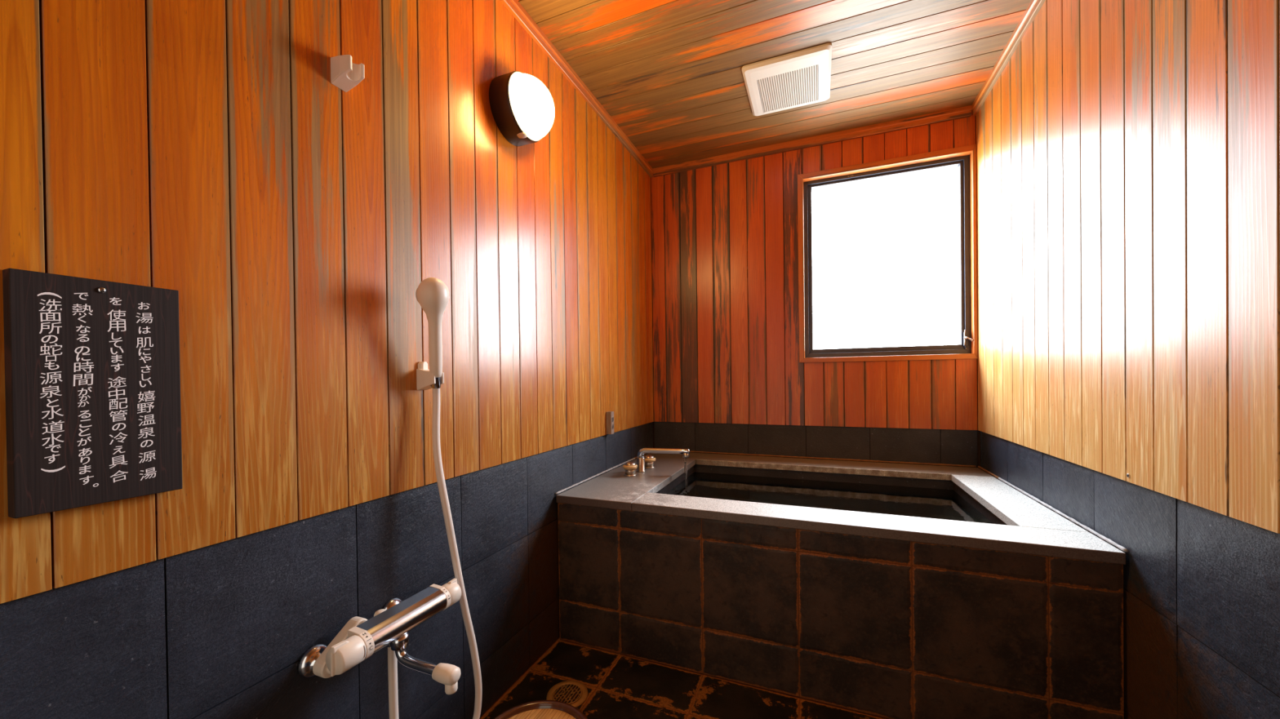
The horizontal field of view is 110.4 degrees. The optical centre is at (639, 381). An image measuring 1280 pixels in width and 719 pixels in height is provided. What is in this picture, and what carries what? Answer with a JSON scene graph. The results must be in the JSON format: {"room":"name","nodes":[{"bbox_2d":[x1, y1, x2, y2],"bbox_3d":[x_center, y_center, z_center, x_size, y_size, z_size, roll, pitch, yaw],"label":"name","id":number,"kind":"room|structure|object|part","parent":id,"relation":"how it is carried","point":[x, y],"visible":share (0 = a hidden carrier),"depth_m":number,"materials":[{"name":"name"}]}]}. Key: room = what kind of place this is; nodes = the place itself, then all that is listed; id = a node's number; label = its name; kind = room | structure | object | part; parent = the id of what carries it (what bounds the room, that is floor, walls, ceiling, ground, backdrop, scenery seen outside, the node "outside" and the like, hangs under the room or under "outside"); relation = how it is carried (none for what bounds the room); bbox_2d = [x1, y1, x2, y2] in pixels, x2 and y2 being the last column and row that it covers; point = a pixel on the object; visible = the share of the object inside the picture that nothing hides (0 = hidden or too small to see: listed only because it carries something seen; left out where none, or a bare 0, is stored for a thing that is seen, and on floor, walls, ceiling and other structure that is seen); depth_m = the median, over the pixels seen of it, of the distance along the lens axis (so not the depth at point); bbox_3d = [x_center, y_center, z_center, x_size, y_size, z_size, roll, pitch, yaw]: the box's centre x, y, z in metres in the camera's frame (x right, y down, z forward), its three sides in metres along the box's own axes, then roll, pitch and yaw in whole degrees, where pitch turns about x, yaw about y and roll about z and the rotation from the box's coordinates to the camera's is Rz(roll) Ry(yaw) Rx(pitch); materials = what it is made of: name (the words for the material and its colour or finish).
{"room":"spa","nodes":[
{"label":"spa","id":0,"kind":"room"},
{"bbox_2d":[0,0,653,718],"bbox_3d":[-0.555,-0.150,1.204,0.103,2.360,3.350,-1,0,22],"label":"wall","id":1,"kind":"structure","parent":0,"point":[209,152],"depth_m":0.87,"materials":[{"name":"brown wood"}]},
{"bbox_2d":[2,268,182,518],"bbox_3d":[-0.730,0.014,0.605,0.023,0.300,0.152,-1,0,22],"label":"notice board","id":2,"kind":"object","parent":1,"relation":"attached to","point":[92,366],"visible":1,"depth_m":0.59,"materials":[{"name":"black wood"}]},
{"bbox_2d":[330,54,364,92],"bbox_3d":[-0.597,-0.632,0.908,0.056,0.053,0.037,-1,0,22],"label":"holder","id":3,"kind":"object","parent":1,"relation":"attached to","point":[345,75],"visible":1,"depth_m":0.90,"materials":[{"name":"beige plastic"}]},
{"bbox_2d":[297,578,461,694],"bbox_3d":[-0.476,0.543,0.924,0.260,0.134,0.294,-1,0,22],"label":"mixer tap","id":4,"kind":"object","parent":1,"relation":"attached to","point":[390,625],"visible":1,"depth_m":0.88,"materials":[{"name":"silver metal"}]},
{"bbox_3d":[-0.615,0.545,0.859,0.050,0.058,0.058,-1,0,22],"label":"wall leg","id":5,"kind":"part","parent":4,"relation":"part of","materials":[{"name":"silver metal"}]},
{"bbox_3d":[-0.552,0.508,0.800,0.006,0.044,0.008,-1,0,22],"label":"grip blade","id":6,"kind":"part","parent":4,"relation":"part of","materials":[{"name":"beige plastic"}]},
{"bbox_3d":[-0.589,0.524,0.879,0.028,0.079,0.097,-1,0,22],"label":"leg","id":7,"kind":"part","parent":4,"relation":"part of","materials":[{"name":"beige plastic"}]},
{"bbox_3d":[-0.543,0.506,0.822,0.050,0.050,0.045,-1,0,22],"label":"handle","id":8,"kind":"part","parent":4,"relation":"part of","materials":[{"name":"beige plastic"}]},
{"bbox_3d":[-0.551,0.529,1.017,0.050,0.054,0.054,-1,0,22],"label":"wall leg","id":9,"kind":"part","parent":4,"relation":"part of","materials":[{"name":"silver metal"}]},
{"bbox_3d":[-0.453,0.567,0.906,0.120,0.044,0.019,-1,0,22],"label":"spout","id":10,"kind":"part","parent":4,"relation":"part of","materials":[{"name":"silver metal"}]},
{"bbox_2d":[387,388,482,718],"bbox_3d":[-0.490,0.491,1.048,0.072,0.957,0.253,-1,0,22],"label":"shower hose","id":11,"kind":"object","parent":4,"relation":"attached to","point":[392,659],"visible":0.99,"depth_m":1.09,"materials":[{"name":"plastic"}]},
{"bbox_3d":[-0.452,0.504,1.050,0.050,0.050,0.034,-1,0,22],"label":"handle","id":12,"kind":"part","parent":4,"relation":"part of","materials":[{"name":"beige plastic"}]},
{"bbox_2d":[416,361,444,390],"bbox_3d":[-0.516,-0.013,1.094,0.056,0.070,0.037,-1,0,22],"label":"holder","id":13,"kind":"object","parent":1,"relation":"attached to","point":[424,379],"visible":0.88,"depth_m":1.08,"materials":[{"name":"beige plastic"}]},
{"bbox_2d":[415,277,449,388],"bbox_3d":[-0.491,-0.110,1.047,0.100,0.259,0.069,0,1,45],"label":"shower","id":14,"kind":"object","parent":1,"relation":"attached to","point":[432,294],"visible":1,"depth_m":1.03,"materials":[{"name":"beige plastic"}]},
{"bbox_2d":[488,71,555,146],"bbox_3d":[-0.349,-0.863,1.403,0.150,0.199,0.196,-1,0,22],"label":"wall lamp","id":15,"kind":"object","parent":1,"relation":"attached to","point":[522,107],"visible":1,"depth_m":1.34,"materials":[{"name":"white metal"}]},
{"bbox_3d":[-0.333,-0.864,1.397,0.116,0.184,0.184,-1,0,22],"label":"opal globe","id":16,"kind":"part","parent":15,"relation":"part of","materials":[{"name":"white glass"}]},
{"bbox_2d":[500,0,653,177],"bbox_3d":[-0.514,-1.209,1.175,0.020,0.042,3.150,-1,0,22],"label":"trim","id":17,"kind":"structure","parent":1,"relation":"attached to","point":[515,8],"depth_m":1.76,"materials":[{"name":"brown wood"}]},
{"bbox_2d":[606,411,613,434],"bbox_3d":[-0.138,0.194,2.068,0.026,0.104,0.031,-1,0,22],"label":"plaque","id":18,"kind":"object","parent":1,"relation":"attached to","point":[610,415],"visible":1,"depth_m":2.05,"materials":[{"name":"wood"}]},
{"bbox_2d":[479,636,889,718],"bbox_3d":[0.244,1.012,0.897,1.795,0.081,3.350,-1,0,22],"label":"floor","id":19,"kind":"structure","parent":0,"point":[619,686],"depth_m":1.38,"materials":[{"name":"tile"}]},
{"bbox_2d":[493,700,586,718],"bbox_3d":[-0.258,0.925,1.076,0.320,0.100,0.320,-1,0,22],"label":"basin","id":20,"kind":"object","parent":19,"relation":"on","point":[538,709],"visible":1,"depth_m":1.19,"materials":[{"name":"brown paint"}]},
{"bbox_3d":[-0.259,0.891,1.075,0.257,0.008,0.257,-1,0,22],"label":"board","id":21,"kind":"part","parent":20,"relation":"part of","materials":[{"name":"brown wood"}]},
{"bbox_2d":[546,680,587,707],"bbox_3d":[-0.225,0.972,1.379,0.128,0.007,0.128,-1,0,22],"label":"floor drain","id":22,"kind":"object","parent":19,"relation":"on","point":[574,693],"visible":0.82,"depth_m":1.38,"materials":[{"name":"gold metal"}]},
{"bbox_2d":[555,452,1125,718],"bbox_3d":[0.628,0.656,1.860,1.595,0.608,1.066,-1,0,22],"label":"bathtub","id":23,"kind":"object","parent":19,"relation":"on","point":[1019,615],"depth_m":1.33,"materials":[{"name":"tile"}]},
{"bbox_3d":[-0.044,0.391,1.983,0.066,0.061,0.066,-1,0,22],"label":"tap handle","id":24,"kind":"part","parent":23,"relation":"part of","materials":[{"name":"silver metal"}]},
{"bbox_3d":[-0.043,0.401,1.983,0.047,0.028,0.047,-1,0,22],"label":"stem","id":25,"kind":"part","parent":23,"relation":"part of","materials":[{"name":"silver metal"}]},
{"bbox_3d":[0.044,0.399,2.151,0.047,0.028,0.047,-1,0,22],"label":"stem","id":26,"kind":"part","parent":23,"relation":"part of","materials":[{"name":"silver metal"}]},
{"bbox_3d":[0.044,0.388,2.151,0.066,0.061,0.066,-1,0,22],"label":"tap handle","id":27,"kind":"part","parent":23,"relation":"part of","materials":[{"name":"silver metal"}]},
{"bbox_2d":[636,448,689,472],"bbox_3d":[0.103,0.360,2.022,0.256,0.117,0.042,-1,0,22],"label":"spout","id":28,"kind":"object","parent":23,"relation":"on","point":[640,460],"visible":1,"depth_m":2.03,"materials":[{"name":"silver metal"}]},
{"bbox_3d":[0.004,0.387,2.062,0.042,0.066,0.042,-1,0,22],"label":"post","id":29,"kind":"part","parent":28,"relation":"part of","materials":[{"name":"silver metal"}]},
{"bbox_2d":[683,457,687,490],"bbox_3d":[0.203,0.414,1.982,0.017,0.151,0.014,-1,0,-13],"label":"water stream","id":30,"kind":"object","parent":28,"relation":"attached to","point":[684,460],"visible":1,"depth_m":1.98,"materials":[{"name":"clear liquid"}]},
{"bbox_2d":[666,471,992,524],"bbox_3d":[0.692,0.691,1.810,1.156,0.416,0.734,-1,0,22],"label":"water","id":31,"kind":"object","parent":23,"relation":"in","point":[930,503],"visible":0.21,"depth_m":1.87,"materials":[{"name":"grey liquid"}]},
{"bbox_2d":[517,0,1031,168],"bbox_3d":[0.216,-1.277,0.881,1.795,0.080,3.350,-1,0,22],"label":"ceiling","id":32,"kind":"structure","parent":0,"point":[668,73],"depth_m":1.71,"materials":[{"name":"brown wood"}]},
{"bbox_2d":[742,43,831,115],"bbox_3d":[0.620,-1.241,1.863,0.331,0.017,0.354,-1,0,22],"label":"ventilation fan","id":33,"kind":"object","parent":32,"relation":"attached to","point":[802,77],"visible":1,"depth_m":1.82,"materials":[{"name":"white plastic"}]},
{"bbox_2d":[756,64,817,112],"bbox_3d":[0.631,-1.235,1.887,0.233,0.004,0.242,-1,0,22],"label":"grille","id":34,"kind":"object","parent":33,"relation":"attached to","point":[797,86],"depth_m":1.88,"materials":[{"name":"white plastic"}]},
{"bbox_2d":[650,111,980,469],"bbox_3d":[0.853,-0.277,2.440,2.195,2.560,0.204,-1,0,22],"label":"wall","id":35,"kind":"structure","parent":0,"point":[729,377],"depth_m":2.40,"materials":[{"name":"red wood"}]},
{"bbox_2d":[653,105,972,177],"bbox_3d":[0.800,-1.234,2.333,1.555,0.042,0.020,-1,0,22],"label":"trim","id":36,"kind":"structure","parent":35,"relation":"attached to","point":[962,112],"depth_m":2.27,"materials":[{"name":"red wood"}]},
{"bbox_2d":[797,144,977,362],"bbox_3d":[1.208,-0.592,2.234,0.774,0.984,0.104,-1,0,22],"label":"window","id":37,"kind":"structure","parent":35,"relation":"in","point":[964,157],"depth_m":2.17,"materials":[{"name":"red wood"}]},
{"bbox_3d":[1.536,-0.198,2.094,0.018,0.066,0.009,-1,0,22],"label":"latch plate","id":38,"kind":"part","parent":37,"relation":"part of","materials":[{"name":"metal"}]},
{"bbox_3d":[1.532,-0.207,2.075,0.017,0.072,0.043,-1,0,-16],"label":"latch lever","id":39,"kind":"part","parent":37,"relation":"part of","materials":[{"name":"silver metal"}]},
{"bbox_2d":[976,0,1279,718],"bbox_3d":[1.015,-0.165,0.573,0.103,2.360,3.350,-1,0,22],"label":"wall","id":40,"kind":"structure","parent":0,"point":[1128,151],"depth_m":0.97,"materials":[{"name":"brown wood"}]},
{"bbox_2d":[971,0,1045,115],"bbox_3d":[0.947,-1.223,0.587,0.020,0.042,3.150,-1,0,22],"label":"trim","id":41,"kind":"structure","parent":40,"relation":"attached to","point":[1034,6],"depth_m":1.66,"materials":[{"name":"brown wood"}]}
]}

